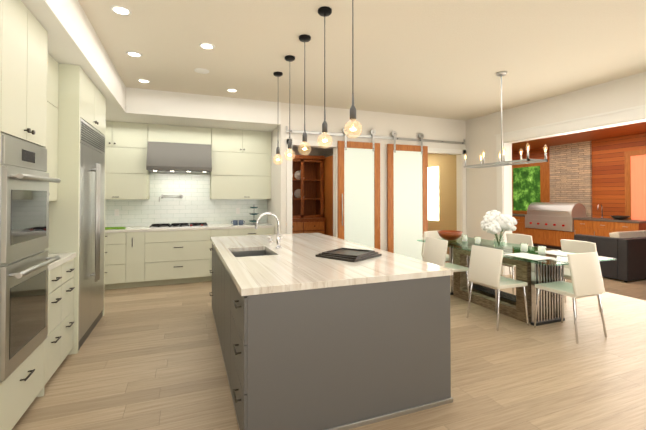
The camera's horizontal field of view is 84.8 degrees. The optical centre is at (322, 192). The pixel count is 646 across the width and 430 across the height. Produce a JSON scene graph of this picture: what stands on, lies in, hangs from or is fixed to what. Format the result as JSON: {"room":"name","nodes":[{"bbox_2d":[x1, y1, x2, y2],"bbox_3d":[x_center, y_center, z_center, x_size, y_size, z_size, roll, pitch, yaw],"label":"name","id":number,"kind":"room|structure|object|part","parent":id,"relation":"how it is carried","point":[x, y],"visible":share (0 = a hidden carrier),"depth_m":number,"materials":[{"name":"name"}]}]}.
{"room":"kitchen","nodes":[
{"label":"kitchen","id":0,"kind":"room"},
{"bbox_2d":[21,0,280,131],"bbox_3d":[-0.655,-1.372,1.498,3.080,0.370,10.350,0,-1,-21],"label":"soffit","id":1,"kind":"structure","parent":0,"point":[73,38],"depth_m":5.12,"materials":[{"name":"white paint"}]},
{"bbox_2d":[12,246,645,429],"bbox_3d":[3.064,1.526,4.212,15.000,0.100,15.600,0,-1,-21],"label":"floor","id":2,"kind":"structure","parent":0,"point":[148,358],"depth_m":2.88,"materials":[{"name":"brown wood"}]},
{"bbox_2d":[0,0,60,429],"bbox_3d":[-2.146,0.137,2.131,0.764,2.628,0.700,0,-1,-21],"label":"tall cabinet","id":3,"kind":"object","parent":2,"relation":"on","point":[25,180],"visible":1,"depth_m":2.16,"materials":[{"name":"beige wood"}]},
{"bbox_2d":[44,252,75,385],"bbox_3d":[-2.426,0.999,2.762,0.704,0.920,0.696,0,-1,-21],"label":"base cabinet","id":4,"kind":"object","parent":2,"relation":"on","point":[59,341],"visible":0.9,"depth_m":2.84,"materials":[{"name":"beige wood"}]},
{"bbox_2d":[46,63,105,354],"bbox_3d":[-2.744,0.155,3.631,0.728,2.628,1.130,0,-1,-21],"label":"cabinet","id":5,"kind":"object","parent":2,"relation":"on","point":[81,95],"visible":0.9,"depth_m":3.21,"materials":[{"name":"white wood"}]},
{"bbox_2d":[78,118,104,349],"bbox_3d":[-2.704,0.392,3.643,0.718,2.155,1.046,0,-1,-21],"label":"fridge","id":6,"kind":"object","parent":2,"relation":"on","point":[91,230],"visible":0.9,"depth_m":3.63,"materials":[{"name":"grey metal"}]},
{"bbox_2d":[104,231,127,289],"bbox_3d":[-3.491,1.053,5.587,0.753,0.880,0.618,0,-1,-21],"label":"base cabinet","id":7,"kind":"object","parent":2,"relation":"on","point":[116,242],"depth_m":5.39,"materials":[{"name":"beige wood"}]},
{"bbox_2d":[128,231,143,287],"bbox_3d":[-3.018,1.056,5.769,0.260,0.880,0.618,0,-1,-21],"label":"base cabinet","id":8,"kind":"object","parent":2,"relation":"on","point":[140,256],"depth_m":5.49,"materials":[{"name":"beige wood"}]},
{"bbox_2d":[144,227,211,286],"bbox_3d":[-2.438,1.058,5.994,0.985,0.880,0.618,0,-1,-21],"label":"base cabinet","id":9,"kind":"object","parent":2,"relation":"on","point":[170,257],"depth_m":5.70,"materials":[{"name":"beige wood"}]},
{"bbox_2d":[105,223,274,230],"bbox_3d":[-2.405,0.598,6.006,3.076,0.040,0.628,0,-1,-21],"label":"countertop","id":10,"kind":"structure","parent":9,"relation":"on","point":[245,224],"depth_m":5.80,"materials":[{"name":"white stone"}]},
{"bbox_2d":[105,227,125,229],"bbox_3d":[-3.258,0.558,5.523,0.300,0.027,0.140,0,-1,-21],"label":"towel","id":11,"kind":"object","parent":10,"relation":"on","point":[106,228],"visible":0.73,"depth_m":5.48,"materials":[{"name":"green fabric"}]},
{"bbox_2d":[149,222,208,227],"bbox_3d":[-2.427,0.557,5.994,0.910,0.041,0.460,0,-1,-21],"label":"cooktop","id":12,"kind":"object","parent":10,"relation":"in","point":[175,225],"visible":1,"depth_m":5.89,"materials":[{"name":"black metal"}]},
{"bbox_2d":[231,220,244,224],"bbox_3d":[-1.516,0.539,6.314,0.243,0.085,0.084,0,-1,-21],"label":"mug","id":13,"kind":"object","parent":10,"relation":"on","point":[235,222],"visible":1,"depth_m":6.29,"materials":[{"name":"blue ceramic"}]},
{"bbox_2d":[248,207,258,223],"bbox_3d":[-1.272,0.404,6.517,0.200,0.359,0.200,0,-1,-21],"label":"stand","id":14,"kind":"object","parent":10,"relation":"on","point":[253,214],"visible":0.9,"depth_m":6.50,"materials":[{"name":"grey metal"}]},
{"bbox_2d":[212,227,227,236],"bbox_3d":[-1.843,1.061,6.223,0.290,0.880,0.618,0,-1,-21],"label":"base cabinet","id":15,"kind":"object","parent":2,"relation":"on","point":[216,231],"depth_m":5.94,"materials":[{"name":"beige wood"}]},
{"bbox_2d":[228,227,273,235],"bbox_3d":[-1.340,1.064,6.417,0.788,0.880,0.618,0,-1,-21],"label":"base cabinet","id":16,"kind":"object","parent":2,"relation":"on","point":[232,231],"depth_m":6.11,"materials":[{"name":"beige wood"}]},
{"bbox_2d":[292,155,325,233],"bbox_3d":[-0.514,0.356,7.829,1.060,2.330,0.590,0,-1,-21],"label":"china hutch","id":17,"kind":"object","parent":2,"relation":"on","point":[307,193],"visible":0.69,"depth_m":8.04,"materials":[{"name":"brown wood"}]},
{"bbox_2d":[324,155,332,235],"bbox_3d":[0.421,0.370,7.732,0.595,2.300,1.445,0,-1,-21],"label":"pantry shelving","id":18,"kind":"object","parent":2,"relation":"on","point":[328,188],"visible":0.06,"depth_m":7.69,"materials":[{"name":"brown wood"}]},
{"bbox_2d":[209,241,452,429],"bbox_3d":[-0.266,1.027,3.443,1.465,0.880,2.686,0,-1,-21],"label":"kitchen island","id":19,"kind":"object","parent":2,"relation":"on","point":[308,339],"depth_m":2.19,"materials":[{"name":"gray painted wood"},{"name":"marble"}]},
{"bbox_2d":[210,237,320,292],"bbox_3d":[-0.713,0.565,3.279,0.470,0.040,2.700,0,-1,-21],"label":"island countertop","id":20,"kind":"structure","parent":19,"relation":"on","point":[271,271],"depth_m":2.42,"materials":[{"name":"beige stone"}]},
{"bbox_2d":[249,233,452,284],"bbox_3d":[-0.037,0.568,3.540,0.980,0.040,2.700,0,-1,-21],"label":"island countertop","id":21,"kind":"structure","parent":19,"relation":"on","point":[299,248],"depth_m":2.71,"materials":[{"name":"beige stone"}]},
{"bbox_2d":[255,212,282,248],"bbox_3d":[-0.570,0.369,3.515,0.259,0.355,0.393,0,-1,-21],"label":"faucet","id":22,"kind":"object","parent":21,"relation":"on","point":[278,229],"visible":1,"depth_m":3.42,"materials":[{"name":"silver metal"}]},
{"bbox_2d":[315,248,381,261],"bbox_3d":[0.218,0.519,2.990,0.400,0.042,0.400,-1,-1,41],"label":"tray","id":23,"kind":"object","parent":21,"relation":"on","point":[349,254],"visible":1,"depth_m":2.91,"materials":[{"name":"grey metal"}]},
{"bbox_2d":[421,231,448,261],"bbox_3d":[1.891,1.064,5.700,0.449,0.861,0.492,0,-1,-21],"label":"chair","id":24,"kind":"object","parent":2,"relation":"on","point":[432,234],"visible":0.12,"depth_m":5.80,"materials":[{"name":"white leather"}]},
{"bbox_2d":[423,237,470,303],"bbox_3d":[1.662,1.054,4.834,0.492,0.861,0.449,0,-1,-21],"label":"chair","id":25,"kind":"object","parent":2,"relation":"on","point":[435,251],"visible":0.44,"depth_m":4.71,"materials":[{"name":"white leather"}]},
{"bbox_2d":[467,245,528,330],"bbox_3d":[1.972,1.044,4.032,0.492,0.861,0.449,0,-1,-21],"label":"chair","id":26,"kind":"object","parent":2,"relation":"on","point":[485,265],"visible":1,"depth_m":3.91,"materials":[{"name":"white leather"}]},
{"bbox_2d":[502,233,532,294],"bbox_3d":[2.830,1.059,5.285,0.492,0.861,0.449,0,-1,-21],"label":"chair","id":27,"kind":"object","parent":2,"relation":"on","point":[513,238],"visible":0.35,"depth_m":5.32,"materials":[{"name":"white leather"}]},
{"bbox_2d":[420,237,614,325],"bbox_3d":[2.308,1.101,4.622,1.020,0.760,2.140,0,-1,-21],"label":"dining table","id":28,"kind":"object","parent":2,"relation":"on","point":[531,273],"visible":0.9,"depth_m":4.09,"materials":[{"name":"clear glass"}]},
{"bbox_2d":[437,230,461,240],"bbox_3d":[1.936,0.662,5.395,0.370,0.135,0.370,0,-1,-21],"label":"bowl","id":29,"kind":"object","parent":28,"relation":"on","point":[450,235],"visible":1,"depth_m":5.29,"materials":[{"name":"orange ceramic"}]},
{"bbox_2d":[462,235,467,240],"bbox_3d":[2.119,0.681,5.283,0.084,0.095,0.084,0,-1,-21],"label":"candle","id":30,"kind":"object","parent":28,"relation":"on","point":[464,237],"visible":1,"depth_m":5.26,"materials":[{"name":"white wax"}]},
{"bbox_2d":[474,236,480,243],"bbox_3d":[2.203,0.678,5.037,0.084,0.095,0.084,0,-1,-21],"label":"candle","id":31,"kind":"object","parent":28,"relation":"on","point":[477,240],"visible":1,"depth_m":5.01,"materials":[{"name":"white wax"}]},
{"bbox_2d":[480,210,516,246],"bbox_3d":[2.270,0.473,4.568,0.515,0.493,0.402,0,-1,-21],"label":"flower vase","id":32,"kind":"object","parent":28,"relation":"on","point":[495,222],"visible":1,"depth_m":4.48,"materials":[{"name":"clear glass"}]},
{"bbox_2d":[520,243,527,251],"bbox_3d":[2.458,0.669,4.321,0.084,0.095,0.084,0,-1,-21],"label":"candle","id":33,"kind":"object","parent":28,"relation":"on","point":[524,247],"visible":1,"depth_m":4.29,"materials":[{"name":"white wax"}]},
{"bbox_2d":[504,253,552,259],"bbox_3d":[2.296,0.710,3.936,0.320,0.003,0.420,0,-1,-21],"label":"placemat","id":34,"kind":"object","parent":28,"relation":"on","point":[536,257],"depth_m":3.91,"materials":[{"name":"white fabric"}]},
{"bbox_2d":[538,245,545,254],"bbox_3d":[2.535,0.666,4.093,0.084,0.095,0.084,0,-1,-21],"label":"candle","id":35,"kind":"object","parent":28,"relation":"on","point":[542,249],"visible":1,"depth_m":4.07,"materials":[{"name":"white wax"}]},
{"bbox_2d":[536,250,576,256],"bbox_3d":[2.781,0.713,4.123,0.320,0.003,0.420,0,-1,-21],"label":"placemat","id":36,"kind":"object","parent":28,"relation":"on","point":[553,252],"depth_m":4.11,"materials":[{"name":"white fabric"}]},
{"bbox_2d":[549,258,567,261],"bbox_3d":[2.650,0.708,3.740,0.480,0.003,0.160,0,-1,-21],"label":"placemat","id":37,"kind":"object","parent":28,"relation":"on","point":[556,259],"depth_m":3.72,"materials":[{"name":"white fabric"}]},
{"bbox_2d":[512,217,527,233],"bbox_3d":[6.149,1.136,10.704,0.630,0.840,0.480,0,-1,-21],"label":"base cabinet","id":38,"kind":"object","parent":2,"relation":"on","point":[520,226],"depth_m":10.53,"materials":[{"name":"brown wood"}]},
{"bbox_2d":[512,213,526,216],"bbox_3d":[5.712,0.710,11.827,0.640,0.040,2.880,0,-1,-21],"label":"countertop","id":39,"kind":"structure","parent":38,"relation":"on","point":[513,215],"depth_m":10.71,"materials":[{"name":"grey stone"}]},
{"bbox_2d":[524,228,547,247],"bbox_3d":[6.360,1.289,10.157,0.630,0.520,0.690,0,-1,-21],"label":"base cabinet","id":40,"kind":"object","parent":2,"relation":"on","point":[539,236],"depth_m":9.99,"materials":[{"name":"brown wood"}]},
{"bbox_2d":[525,202,586,231],"bbox_3d":[6.431,0.653,9.822,0.685,0.735,1.360,0,-1,-21],"label":"grill","id":41,"kind":"object","parent":40,"relation":"in","point":[551,216],"visible":0.98,"depth_m":9.56,"materials":[{"name":"silver metal"}]},
{"bbox_2d":[548,230,571,249],"bbox_3d":[6.609,1.282,9.513,0.630,0.520,0.690,0,-1,-21],"label":"base cabinet","id":42,"kind":"object","parent":2,"relation":"on","point":[554,236],"depth_m":9.50,"materials":[{"name":"brown wood"}]},
{"bbox_2d":[534,252,606,343],"bbox_3d":[2.587,1.040,3.705,0.449,0.861,0.492,0,-1,-21],"label":"chair","id":43,"kind":"object","parent":2,"relation":"on","point":[586,274],"visible":1,"depth_m":3.52,"materials":[{"name":"white leather"}]},
{"bbox_2d":[560,239,599,316],"bbox_3d":[3.140,1.049,4.483,0.492,0.861,0.449,0,-1,-21],"label":"chair","id":44,"kind":"object","parent":2,"relation":"on","point":[577,246],"visible":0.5,"depth_m":4.54,"materials":[{"name":"white leather"}]},
{"bbox_2d":[572,218,591,239],"bbox_3d":[6.816,1.115,8.979,0.630,0.840,0.460,0,-1,-21],"label":"base cabinet","id":45,"kind":"object","parent":2,"relation":"on","point":[580,227],"depth_m":8.88,"materials":[{"name":"brown wood"}]},
{"bbox_2d":[592,221,611,236],"bbox_3d":[6.981,1.110,8.550,0.630,0.840,0.460,0,-1,-21],"label":"base cabinet","id":46,"kind":"object","parent":2,"relation":"on","point":[604,227],"depth_m":8.47,"materials":[{"name":"brown wood"}]},
{"bbox_2d":[574,230,645,281],"bbox_3d":[5.976,1.097,6.671,2.400,0.819,0.880,0,-1,-21],"label":"sofa","id":47,"kind":"object","parent":2,"relation":"on","point":[626,250],"visible":0.73,"depth_m":5.99,"materials":[{"name":"fabric"}]},
{"bbox_2d":[612,221,645,231],"bbox_3d":[7.151,1.104,8.111,0.630,0.840,0.480,0,-1,-21],"label":"base cabinet","id":48,"kind":"object","parent":2,"relation":"on","point":[617,226],"depth_m":7.98,"materials":[{"name":"brown wood"}]},
{"bbox_2d":[576,217,645,224],"bbox_3d":[6.984,0.669,8.535,0.640,0.040,1.420,0,-1,-21],"label":"countertop","id":49,"kind":"structure","parent":48,"relation":"on","point":[588,218],"depth_m":8.61,"materials":[{"name":"grey stone"}]},
{"bbox_2d":[610,215,629,219],"bbox_3d":[7.051,0.602,8.390,0.380,0.090,0.380,0,-1,-21],"label":"bowl","id":50,"kind":"object","parent":49,"relation":"on","point":[617,217],"visible":0.98,"depth_m":8.30,"materials":[{"name":"grey"}]},
{"bbox_2d":[78,0,645,120],"bbox_3d":[1.386,-1.604,1.726,7.350,0.100,9.600,0,-1,-21],"label":"ceiling","id":51,"kind":"structure","parent":0,"point":[447,59],"depth_m":3.78,"materials":[{"name":"beige paint"}]},
{"bbox_2d":[110,5,131,15],"bbox_3d":[-1.706,-1.535,2.986,0.160,0.008,0.160,0,-1,-21],"label":"recessed light","id":52,"kind":"object","parent":51,"relation":"in","point":[120,10],"visible":1,"depth_m":2.98,"materials":[{"name":"white"}]},
{"bbox_2d":[126,51,141,56],"bbox_3d":[-2.083,-1.524,3.901,0.160,0.008,0.160,0,-1,-21],"label":"recessed light","id":53,"kind":"object","parent":51,"relation":"in","point":[133,54],"visible":1,"depth_m":3.90,"materials":[{"name":"white"}]},
{"bbox_2d":[137,79,149,82],"bbox_3d":[-2.435,-1.512,4.805,0.160,0.008,0.160,0,-1,-21],"label":"recessed light","id":54,"kind":"object","parent":51,"relation":"in","point":[143,80],"visible":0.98,"depth_m":4.79,"materials":[{"name":"white"}]},
{"bbox_2d":[194,68,208,73],"bbox_3d":[-1.515,-1.517,4.421,0.180,0.008,0.180,0,-1,-21],"label":"ceiling speaker","id":55,"kind":"object","parent":51,"relation":"attached to","point":[201,70],"visible":0.96,"depth_m":4.40,"materials":[{"name":"white plastic"}]},
{"bbox_2d":[199,43,214,49],"bbox_3d":[-1.212,-1.526,3.691,0.160,0.008,0.160,0,-1,-21],"label":"recessed light","id":56,"kind":"object","parent":51,"relation":"in","point":[208,46],"visible":0.9,"depth_m":3.69,"materials":[{"name":"white"}]},
{"bbox_2d":[273,71,282,164],"bbox_3d":[-0.572,-0.936,4.499,0.128,1.169,0.128,0,-1,-21],"label":"pendant light","id":57,"kind":"object","parent":51,"relation":"hanging from","point":[278,74],"visible":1,"depth_m":4.48,"materials":[{"name":"black metal"}]},
{"bbox_2d":[284,55,294,160],"bbox_3d":[-0.374,-0.942,3.986,0.128,1.169,0.128,0,-1,-21],"label":"pendant light","id":58,"kind":"object","parent":51,"relation":"hanging from","point":[290,58],"visible":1,"depth_m":3.97,"materials":[{"name":"black metal"}]},
{"bbox_2d":[298,34,310,154],"bbox_3d":[-0.180,-0.948,3.482,0.128,1.169,0.128,0,-1,-21],"label":"pendant light","id":59,"kind":"object","parent":51,"relation":"hanging from","point":[304,38],"visible":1,"depth_m":3.47,"materials":[{"name":"black metal"}]},
{"bbox_2d":[317,6,331,147],"bbox_3d":[0.015,-0.954,2.978,0.128,1.169,0.128,0,-1,-21],"label":"pendant light","id":60,"kind":"object","parent":51,"relation":"hanging from","point":[324,11],"visible":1,"depth_m":2.97,"materials":[{"name":"black metal"}]},
{"bbox_2d":[344,0,361,138],"bbox_3d":[0.209,-0.961,2.475,0.128,1.169,0.128,0,-1,-21],"label":"pendant light","id":61,"kind":"object","parent":51,"relation":"hanging from","point":[352,113],"visible":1,"depth_m":2.47,"materials":[{"name":"black metal"}]},
{"bbox_2d":[464,71,547,167],"bbox_3d":[2.271,-0.934,4.493,0.324,1.172,1.004,0,-1,-21],"label":"chandelier","id":62,"kind":"object","parent":51,"relation":"hanging from","point":[502,162],"visible":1,"depth_m":4.47,"materials":[{"name":"silver metal"}]},
{"bbox_2d":[127,72,645,253],"bbox_3d":[0.957,-0.037,3.095,7.550,3.000,12.500,0,-1,-21],"label":"wall","id":63,"kind":"structure","parent":0,"point":[477,134],"depth_m":6.57,"materials":[{"name":"white paint"}]},
{"bbox_2d":[46,53,58,200],"bbox_3d":[-2.489,-0.548,2.757,0.568,1.243,0.696,0,-1,-21],"label":"upper cabinet","id":64,"kind":"object","parent":63,"relation":"attached to","point":[52,116],"visible":0.15,"depth_m":3.04,"materials":[{"name":"beige wood"}]},
{"bbox_2d":[105,121,148,199],"bbox_3d":[-3.416,-0.508,5.780,1.018,1.248,0.348,0,-1,-21],"label":"upper cabinet","id":65,"kind":"object","parent":63,"relation":"attached to","point":[126,174],"depth_m":5.69,"materials":[{"name":"beige wood"}]},
{"bbox_2d":[146,141,211,173],"bbox_3d":[-2.424,-0.580,6.013,0.984,0.484,0.628,0,-1,-21],"label":"range hood","id":66,"kind":"object","parent":63,"relation":"attached to","point":[165,157],"visible":1,"depth_m":5.79,"materials":[{"name":"grey metal"}]},
{"bbox_2d":[149,124,208,143],"bbox_3d":[-2.475,-0.976,6.149,0.992,0.303,0.348,0,-1,-21],"label":"upper cabinet","id":67,"kind":"object","parent":63,"relation":"attached to","point":[157,133],"depth_m":5.98,"materials":[{"name":"beige wood"}]},
{"bbox_2d":[105,172,266,226],"bbox_3d":[-2.515,0.117,6.297,3.076,0.927,0.018,0,-1,-21],"label":"backsplash","id":68,"kind":"structure","parent":63,"relation":"attached to","point":[195,204],"depth_m":6.29,"materials":[{"name":"tile"}]},
{"bbox_2d":[159,194,182,201],"bbox_3d":[-2.640,0.098,6.160,0.406,0.125,0.082,1,-1,-38],"label":"pot filler","id":69,"kind":"object","parent":68,"relation":"attached to","point":[180,196],"visible":1,"depth_m":6.16,"materials":[{"name":"silver metal"}]},
{"bbox_2d":[209,128,270,198],"bbox_3d":[-1.515,-0.499,6.514,1.058,1.248,0.348,0,-1,-21],"label":"upper cabinet","id":70,"kind":"object","parent":63,"relation":"attached to","point":[241,164],"depth_m":6.34,"materials":[{"name":"beige wood"}]},
{"bbox_2d":[286,126,464,260],"bbox_3d":[1.147,0.167,6.557,3.790,2.637,0.074,0,-1,-21],"label":"barn door","id":71,"kind":"structure","parent":63,"relation":"in","point":[407,196],"depth_m":6.71,"materials":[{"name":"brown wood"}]},
{"bbox_2d":[338,127,379,248],"bbox_3d":[0.664,0.164,6.335,0.840,2.637,0.093,0,-1,-21],"label":"barn door","id":72,"kind":"structure","parent":71,"relation":"hanging from","point":[358,192],"depth_m":6.36,"materials":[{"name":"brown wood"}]},
{"bbox_3d":[1.141,-1.045,6.585,3.790,0.100,0.045,0,-1,-21],"label":"barn door track rail","id":73,"kind":"part","parent":71,"relation":"part of","materials":[{"name":"silver metal"}]},
{"bbox_2d":[286,104,645,274],"bbox_3d":[2.912,0.164,2.374,4.020,2.580,9.450,0,-1,-21],"label":"trim","id":74,"kind":"structure","parent":63,"relation":"attached to","point":[630,115],"depth_m":6.23,"materials":[{"name":"white"}]},
{"bbox_2d":[428,166,448,262],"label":"window","id":75,"kind":"structure","parent":0,"point":[433,193],"depth_m":8.62,"materials":[{"name":"white glass"}]},
{"bbox_2d":[512,122,645,218],"bbox_3d":[5.645,0.014,7.264,4.600,3.000,11.800,0,-1,-21],"label":"wall","id":76,"kind":"structure","parent":0,"point":[587,169],"depth_m":9.27,"materials":[{"name":"brown wood"}]},
{"bbox_2d":[512,160,549,213],"bbox_3d":[6.218,-0.104,11.537,0.048,1.640,2.505,0,-1,-21],"label":"garden window","id":77,"kind":"structure","parent":76,"relation":"in","point":[530,183],"depth_m":11.02,"materials":[{"name":"brown wood"}]},
{"bbox_2d":[624,149,645,219],"bbox_3d":[7.728,0.193,7.611,0.058,2.390,2.090,0,-1,-21],"label":"window","id":78,"kind":"structure","parent":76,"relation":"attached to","point":[635,185],"depth_m":8.39,"materials":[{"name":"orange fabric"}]}
]}

